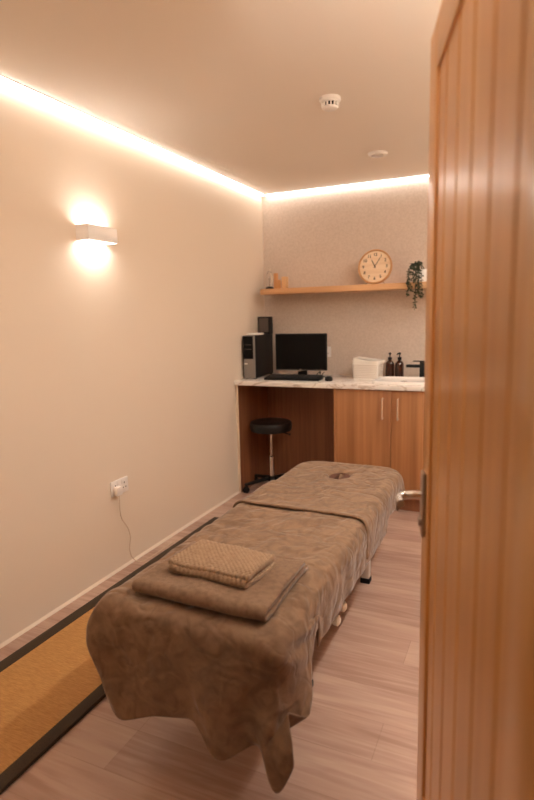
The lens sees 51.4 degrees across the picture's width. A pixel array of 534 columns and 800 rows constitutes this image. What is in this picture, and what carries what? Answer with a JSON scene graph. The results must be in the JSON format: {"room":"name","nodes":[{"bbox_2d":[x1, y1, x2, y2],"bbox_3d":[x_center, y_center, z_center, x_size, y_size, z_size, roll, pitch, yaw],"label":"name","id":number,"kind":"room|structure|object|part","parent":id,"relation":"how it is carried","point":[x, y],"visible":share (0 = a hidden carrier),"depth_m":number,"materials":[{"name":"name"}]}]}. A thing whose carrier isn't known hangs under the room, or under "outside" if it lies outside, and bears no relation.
{"room":"massage room","nodes":[
{"label":"massage room","id":0,"kind":"room"},
{"bbox_2d":[0,81,264,643],"bbox_3d":[-1.275,-0.096,2.187,0.100,2.400,6.119,3,9,24],"label":"wall","id":1,"kind":"structure","parent":0,"point":[122,359],"depth_m":2.96,"materials":[{"name":"beige paint"}]},
{"bbox_2d":[75,223,117,244],"bbox_3d":[-0.862,-0.839,2.815,0.080,0.074,0.216,3,9,24],"label":"wall sconce","id":2,"kind":"object","parent":1,"relation":"attached to","point":[91,233],"visible":1,"depth_m":2.77,"materials":[{"name":"white paint"}]},
{"bbox_2d":[110,476,128,497],"bbox_3d":[-0.826,0.485,3.108,0.012,0.086,0.146,3,9,24],"label":"power socket","id":3,"kind":"object","parent":1,"relation":"attached to","point":[123,482],"visible":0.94,"depth_m":3.11,"materials":[{"name":"white plastic"}]},
{"bbox_2d":[0,491,239,648],"bbox_3d":[-0.902,0.982,2.988,0.011,0.013,3.312,3,9,24],"label":"trim","id":4,"kind":"structure","parent":1,"relation":"attached to","point":[57,609],"depth_m":3.00,"materials":[{"name":"beige paint"}]},
{"bbox_2d":[113,485,174,561],"bbox_3d":[-0.704,0.692,3.279,0.037,0.492,0.477,4,10,32],"label":"plug","id":5,"kind":"object","parent":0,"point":[118,491],"visible":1,"depth_m":3.08,"materials":[{"name":"white plastic"}]},
{"bbox_2d":[0,481,421,799],"bbox_3d":[-0.143,1.164,1.875,2.520,0.050,6.119,3,9,24],"label":"floor","id":6,"kind":"structure","parent":0,"point":[358,739],"depth_m":1.88,"materials":[{"name":"brown wood"}]},
{"bbox_2d":[0,517,218,794],"bbox_3d":[-0.657,1.029,2.627,0.541,0.016,2.596,3,9,24],"label":"mat","id":7,"kind":"object","parent":6,"relation":"on","point":[50,683],"visible":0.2,"depth_m":2.12,"materials":[{"name":"wicker"}]},
{"bbox_2d":[243,418,291,492],"bbox_3d":[0.056,0.447,4.491,0.467,0.577,0.483,1,9,12],"label":"stool","id":8,"kind":"object","parent":6,"relation":"on","point":[271,426],"visible":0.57,"depth_m":4.44,"materials":[{"name":"black leather"}]},
{"bbox_3d":[-0.077,0.656,4.485,0.215,0.052,0.036,-5,9,-20],"label":"arm","id":9,"kind":"part","parent":8,"relation":"part of","materials":[{"name":"black plastic"}]},
{"bbox_3d":[-0.038,0.634,4.628,0.036,0.052,0.215,-8,11,-38],"label":"arm","id":10,"kind":"part","parent":8,"relation":"part of","materials":[{"name":"black plastic"}]},
{"bbox_3d":[0.032,0.205,4.463,0.340,0.089,0.340,1,9,12],"label":"seat","id":11,"kind":"part","parent":8,"relation":"part of","materials":[{"name":"black leather"}]},
{"bbox_2d":[236,385,333,492],"bbox_3d":[0.247,0.289,4.514,0.800,0.874,0.582,3,9,24],"label":"desk unit","id":12,"kind":"object","parent":6,"relation":"on","point":[310,411],"visible":0.55,"depth_m":4.74,"materials":[{"name":"brown wood"}]},
{"bbox_3d":[-0.108,0.273,4.676,0.019,0.874,0.578,3,9,24],"label":"panel","id":13,"kind":"part","parent":12,"relation":"part of","materials":[{"name":"brown wood"}]},
{"bbox_3d":[0.369,0.249,4.757,0.780,0.874,0.018,3,9,24],"label":"panel","id":14,"kind":"part","parent":12,"relation":"part of","materials":[{"name":"brown wood"}]},
{"bbox_2d":[312,473,371,686],"bbox_3d":[0.130,0.777,2.494,0.592,0.518,1.842,3,9,24],"label":"massage table","id":15,"kind":"object","parent":6,"relation":"on","point":[366,577],"visible":0.12,"depth_m":2.91,"materials":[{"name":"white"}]},
{"bbox_2d":[86,480,387,793],"bbox_3d":[0.020,0.741,2.221,0.721,0.441,1.397,3,9,24],"label":"fleece blanket","id":16,"kind":"object","parent":15,"relation":"on","point":[243,683],"visible":0.89,"depth_m":1.67,"materials":[{"name":"brown fabric"}]},
{"bbox_2d":[131,541,307,620],"bbox_3d":[-0.141,0.569,1.808,0.469,0.052,0.379,3,9,25],"label":"folded towel","id":17,"kind":"object","parent":16,"relation":"on","point":[259,602],"visible":0.59,"depth_m":1.68,"materials":[{"name":"brown fabric"}]},
{"bbox_2d":[168,539,275,588],"bbox_3d":[-0.144,0.527,1.805,0.307,0.053,0.210,3,10,29],"label":"folded cloth","id":18,"kind":"object","parent":17,"relation":"on","point":[236,566],"visible":1,"depth_m":1.76,"materials":[{"name":"brown fabric"}]},
{"bbox_3d":[0.124,0.552,2.460,0.592,0.063,1.842,3,9,24],"label":"mattress","id":19,"kind":"part","parent":15,"relation":"part of","materials":[{"name":"brown"}]},
{"bbox_2d":[277,461,404,518],"bbox_3d":[0.371,0.547,3.009,0.669,0.266,0.727,3,9,24],"label":"blanket","id":20,"kind":"object","parent":15,"relation":"on","point":[386,481],"visible":0.59,"depth_m":3.01,"materials":[{"name":"brown fabric"}]},
{"bbox_3d":[0.519,0.747,2.906,0.042,0.385,0.042,3,9,24],"label":"leg","id":21,"kind":"part","parent":15,"relation":"part of","materials":[{"name":"white plastic"}]},
{"bbox_2d":[334,389,423,511],"bbox_3d":[1.294,0.339,4.021,1.513,0.874,0.625,3,9,24],"label":"base cabinet","id":22,"kind":"object","parent":6,"relation":"on","point":[384,428],"visible":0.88,"depth_m":3.92,"materials":[{"name":"brown wood"}]},
{"bbox_2d":[234,373,423,390],"bbox_3d":[0.925,-0.130,4.128,2.318,0.035,0.606,3,9,24],"label":"countertop","id":23,"kind":"structure","parent":22,"relation":"on","point":[339,381],"depth_m":4.10,"materials":[{"name":"white stone"}]},
{"bbox_2d":[243,334,272,378],"bbox_3d":[-0.068,-0.367,4.580,0.098,0.346,0.414,2,9,21],"label":"desktop computer","id":24,"kind":"object","parent":23,"relation":"on","point":[257,349],"visible":0.96,"depth_m":4.44,"materials":[{"name":"black plastic"}]},
{"bbox_2d":[247,333,263,334],"bbox_3d":[-0.094,-0.532,4.467,0.116,0.014,0.090,1,9,18],"label":"box","id":25,"kind":"object","parent":24,"relation":"on","point":[247,333],"visible":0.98,"depth_m":4.43,"materials":[{"name":"white paper"}]},
{"bbox_2d":[258,316,272,333],"bbox_3d":[-0.014,-0.630,4.669,0.110,0.143,0.072,3,9,24],"label":"speaker","id":26,"kind":"object","parent":24,"relation":"on","point":[265,324],"visible":0.88,"depth_m":4.64},
{"bbox_2d":[259,318,267,331],"bbox_3d":[-0.029,-0.626,4.638,0.086,0.117,0.003,3,9,24],"label":"grille","id":27,"kind":"object","parent":26,"relation":"attached to","point":[263,322],"depth_m":4.64,"materials":[{"name":"black plastic"}]},
{"bbox_2d":[264,374,323,380],"bbox_3d":[0.207,-0.176,4.313,0.444,0.035,0.140,2,9,22],"label":"keyboard","id":28,"kind":"object","parent":23,"relation":"on","point":[291,377],"visible":1,"depth_m":4.28,"materials":[{"name":"black plastic"}]},
{"bbox_2d":[275,333,326,374],"bbox_3d":[0.293,-0.357,4.440,0.428,0.351,0.162,3,9,24],"label":"computer monitor","id":29,"kind":"object","parent":23,"relation":"on","point":[306,352],"visible":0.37,"depth_m":4.37,"materials":[{"name":"black plastic"}]},
{"bbox_2d":[325,376,332,380],"bbox_3d":[0.467,-0.164,4.188,0.062,0.036,0.105,0,9,7],"label":"computer mouse","id":30,"kind":"object","parent":23,"relation":"on","point":[327,378],"visible":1,"depth_m":4.15,"materials":[{"name":"black plastic"}]},
{"bbox_2d":[352,356,385,379],"bbox_3d":[0.783,-0.248,4.268,0.224,0.163,0.168,3,10,28],"label":"storage basket","id":31,"kind":"object","parent":23,"relation":"on","point":[363,367],"visible":0.97,"depth_m":4.21,"materials":[{"name":"white plastic"}]},
{"bbox_3d":[0.783,-0.307,4.259,0.223,0.034,0.167,7,11,28],"label":"lid","id":32,"kind":"part","parent":31,"relation":"part of","materials":[{"name":"white plastic"}]},
{"bbox_2d":[385,352,393,375],"bbox_3d":[0.959,-0.276,4.328,0.067,0.191,0.067,-8,11,-37],"label":"pump bottle","id":33,"kind":"object","parent":23,"relation":"on","point":[389,368],"visible":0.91,"depth_m":4.31,"materials":[{"name":"brown glass"}]},
{"bbox_2d":[372,376,424,384],"bbox_3d":[0.986,-0.139,3.994,0.408,0.020,0.337,3,9,24],"label":"basin","id":34,"kind":"object","parent":23,"relation":"in","point":[390,380],"visible":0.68,"depth_m":4.03,"materials":[{"name":"white ceramic"}]},
{"bbox_2d":[395,352,403,376],"bbox_3d":[1.028,-0.273,4.303,0.067,0.191,0.067,-3,9,-8],"label":"pump bottle","id":35,"kind":"object","parent":23,"relation":"on","point":[399,365],"visible":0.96,"depth_m":4.28,"materials":[{"name":"brown glass"}]},
{"bbox_2d":[406,361,424,376],"bbox_3d":[1.120,-0.226,4.157,0.149,0.137,0.048,3,9,24],"label":"tap","id":36,"kind":"object","parent":23,"relation":"on","point":[421,365],"visible":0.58,"depth_m":4.12,"materials":[{"name":"black metal"}]},
{"bbox_3d":[1.098,-0.255,4.163,0.103,0.022,0.034,3,9,24],"label":"spout","id":37,"kind":"part","parent":36,"relation":"part of","materials":[{"name":"black plastic"}]},
{"bbox_3d":[0.693,0.305,4.000,0.396,0.765,0.018,3,9,24],"label":"door","id":38,"kind":"part","parent":22,"relation":"part of","materials":[{"name":"brown wood"}]},
{"bbox_3d":[0.807,0.062,3.876,0.013,0.156,0.044,3,9,24],"label":"handle","id":39,"kind":"part","parent":22,"relation":"part of","materials":[{"name":"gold metal"}]},
{"bbox_3d":[0.904,0.067,3.832,0.013,0.156,0.044,3,9,24],"label":"handle","id":40,"kind":"part","parent":22,"relation":"part of","materials":[{"name":"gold metal"}]},
{"bbox_3d":[1.063,0.321,3.834,0.412,0.765,0.018,3,9,24],"label":"door","id":41,"kind":"part","parent":22,"relation":"part of","materials":[{"name":"brown wood"}]},
{"bbox_2d":[0,0,441,195],"bbox_3d":[-0.202,-1.283,1.506,2.520,0.100,6.119,3,9,24],"label":"ceiling","id":42,"kind":"structure","parent":0,"point":[233,89],"depth_m":2.30,"materials":[{"name":"white paint"}]},
{"bbox_2d":[0,75,263,195],"bbox_3d":[-0.828,-1.417,2.875,0.045,0.013,3.829,3,9,24],"label":"ceiling light strip","id":43,"kind":"object","parent":42,"relation":"attached to","point":[4,79],"visible":1,"depth_m":2.87,"materials":[{"name":"glowing white light-emitting plastic"}]},
{"bbox_2d":[319,94,340,111],"bbox_3d":[0.294,-1.380,2.587,0.100,0.053,0.100,3,9,24],"label":"smoke detector","id":44,"kind":"object","parent":42,"relation":"attached to","point":[329,102],"visible":1,"depth_m":2.56,"materials":[{"name":"white plastic"}]},
{"bbox_2d":[265,174,427,195],"bbox_3d":[1.019,-1.654,4.151,2.250,0.013,0.045,3,9,24],"label":"ceiling light strip","id":45,"kind":"object","parent":42,"relation":"attached to","point":[419,176],"visible":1,"depth_m":4.30,"materials":[{"name":"glowing white light-emitting plastic"}]},
{"bbox_2d":[368,150,387,157],"bbox_3d":[0.698,-1.543,3.487,0.123,0.018,0.123,3,9,24],"label":"ceiling vent","id":46,"kind":"object","parent":42,"relation":"in","point":[378,153],"visible":1,"depth_m":3.46,"materials":[{"name":"white plastic"}]},
{"bbox_2d":[262,177,427,375],"bbox_3d":[1.063,-0.485,4.401,2.320,2.400,0.100,3,9,24],"label":"wall","id":47,"kind":"structure","parent":0,"point":[316,238],"depth_m":4.44,"materials":[{"name":"paint"}]},
{"bbox_2d":[327,347,330,356],"bbox_3d":[0.463,-0.402,4.626,0.146,0.086,0.012,3,9,24],"label":"power socket","id":48,"kind":"object","parent":47,"relation":"attached to","point":[328,348],"visible":0.24,"depth_m":4.60,"materials":[{"name":"white plastic"}]},
{"bbox_2d":[260,282,425,294],"bbox_3d":[0.871,-0.859,4.232,1.922,0.044,0.251,3,9,24],"label":"wall shelf","id":49,"kind":"object","parent":47,"relation":"attached to","point":[386,286],"visible":0.56,"depth_m":4.26,"materials":[{"name":"brown wood"}]},
{"bbox_2d":[265,268,273,288],"bbox_3d":[0.020,-1.007,4.605,0.068,0.177,0.068,3,9,24],"label":"glass ornament","id":50,"kind":"object","parent":49,"relation":"on","point":[269,279],"visible":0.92,"depth_m":4.59,"materials":[{"name":"clear glass"}]},
{"bbox_2d":[274,273,277,288],"bbox_3d":[0.074,-0.981,4.585,0.037,0.129,0.037,3,9,24],"label":"cylinder","id":51,"kind":"object","parent":49,"relation":"on","point":[275,274],"visible":0.56,"depth_m":4.57,"materials":[{"name":"brown wood"}]},
{"bbox_2d":[276,280,280,287],"bbox_3d":[0.095,-0.947,4.547,0.034,0.072,0.040,1,9,13],"label":"wooden block","id":52,"kind":"object","parent":49,"relation":"on","point":[278,282],"visible":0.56,"depth_m":4.53,"materials":[{"name":"brown wood"}]},
{"bbox_2d":[282,276,287,287],"bbox_3d":[0.147,-0.963,4.554,0.042,0.098,0.040,4,10,30],"label":"wooden block","id":53,"kind":"object","parent":49,"relation":"on","point":[284,279],"visible":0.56,"depth_m":4.54,"materials":[{"name":"brown wood"}]},
{"bbox_2d":[358,249,392,283],"bbox_3d":[0.816,-1.006,4.186,0.260,0.259,0.070,3,9,24],"label":"clock","id":54,"kind":"object","parent":49,"relation":"on","point":[375,266],"visible":1,"depth_m":4.18,"materials":[{"name":"brown wood"}]},
{"bbox_2d":[405,261,426,309],"bbox_3d":[1.103,-0.832,4.015,0.199,0.361,0.120,-7,10,-35],"label":"trailing plant","id":55,"kind":"object","parent":49,"relation":"on","point":[421,273],"visible":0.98,"depth_m":3.99,"materials":[{"name":"green plant"}]},
{"bbox_3d":[1.141,-0.904,4.038,0.096,0.090,0.096,3,9,24],"label":"pot","id":56,"kind":"part","parent":55,"relation":"part of","materials":[{"name":"white ceramic"}]},
{"bbox_3d":[-0.582,0.099,0.793,2.320,2.400,0.120,3,9,24],"label":"wall","id":57,"kind":"structure","parent":0,"visible":0},
{"bbox_2d":[395,0,533,799],"bbox_3d":[0.306,0.253,0.952,0.116,1.995,0.880,0,9,9],"label":"door","id":58,"kind":"structure","parent":57,"relation":"in","point":[476,493],"depth_m":0.78,"materials":[{"name":"orange wood"}]},
{"bbox_3d":[0.339,0.234,1.320,0.067,0.025,0.066,0,9,9],"label":"lever","id":59,"kind":"part","parent":58,"relation":"part of","materials":[{"name":"silver metal"}]},
{"bbox_3d":[0.376,0.250,1.339,0.009,0.160,0.040,0,9,9],"label":"handle","id":60,"kind":"part","parent":58,"relation":"part of","materials":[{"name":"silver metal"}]},
{"bbox_3d":[0.342,0.253,0.946,0.044,1.995,0.670,0,9,9],"label":"rail","id":61,"kind":"part","parent":58,"relation":"part of","materials":[{"name":"orange wood"}]}
]}

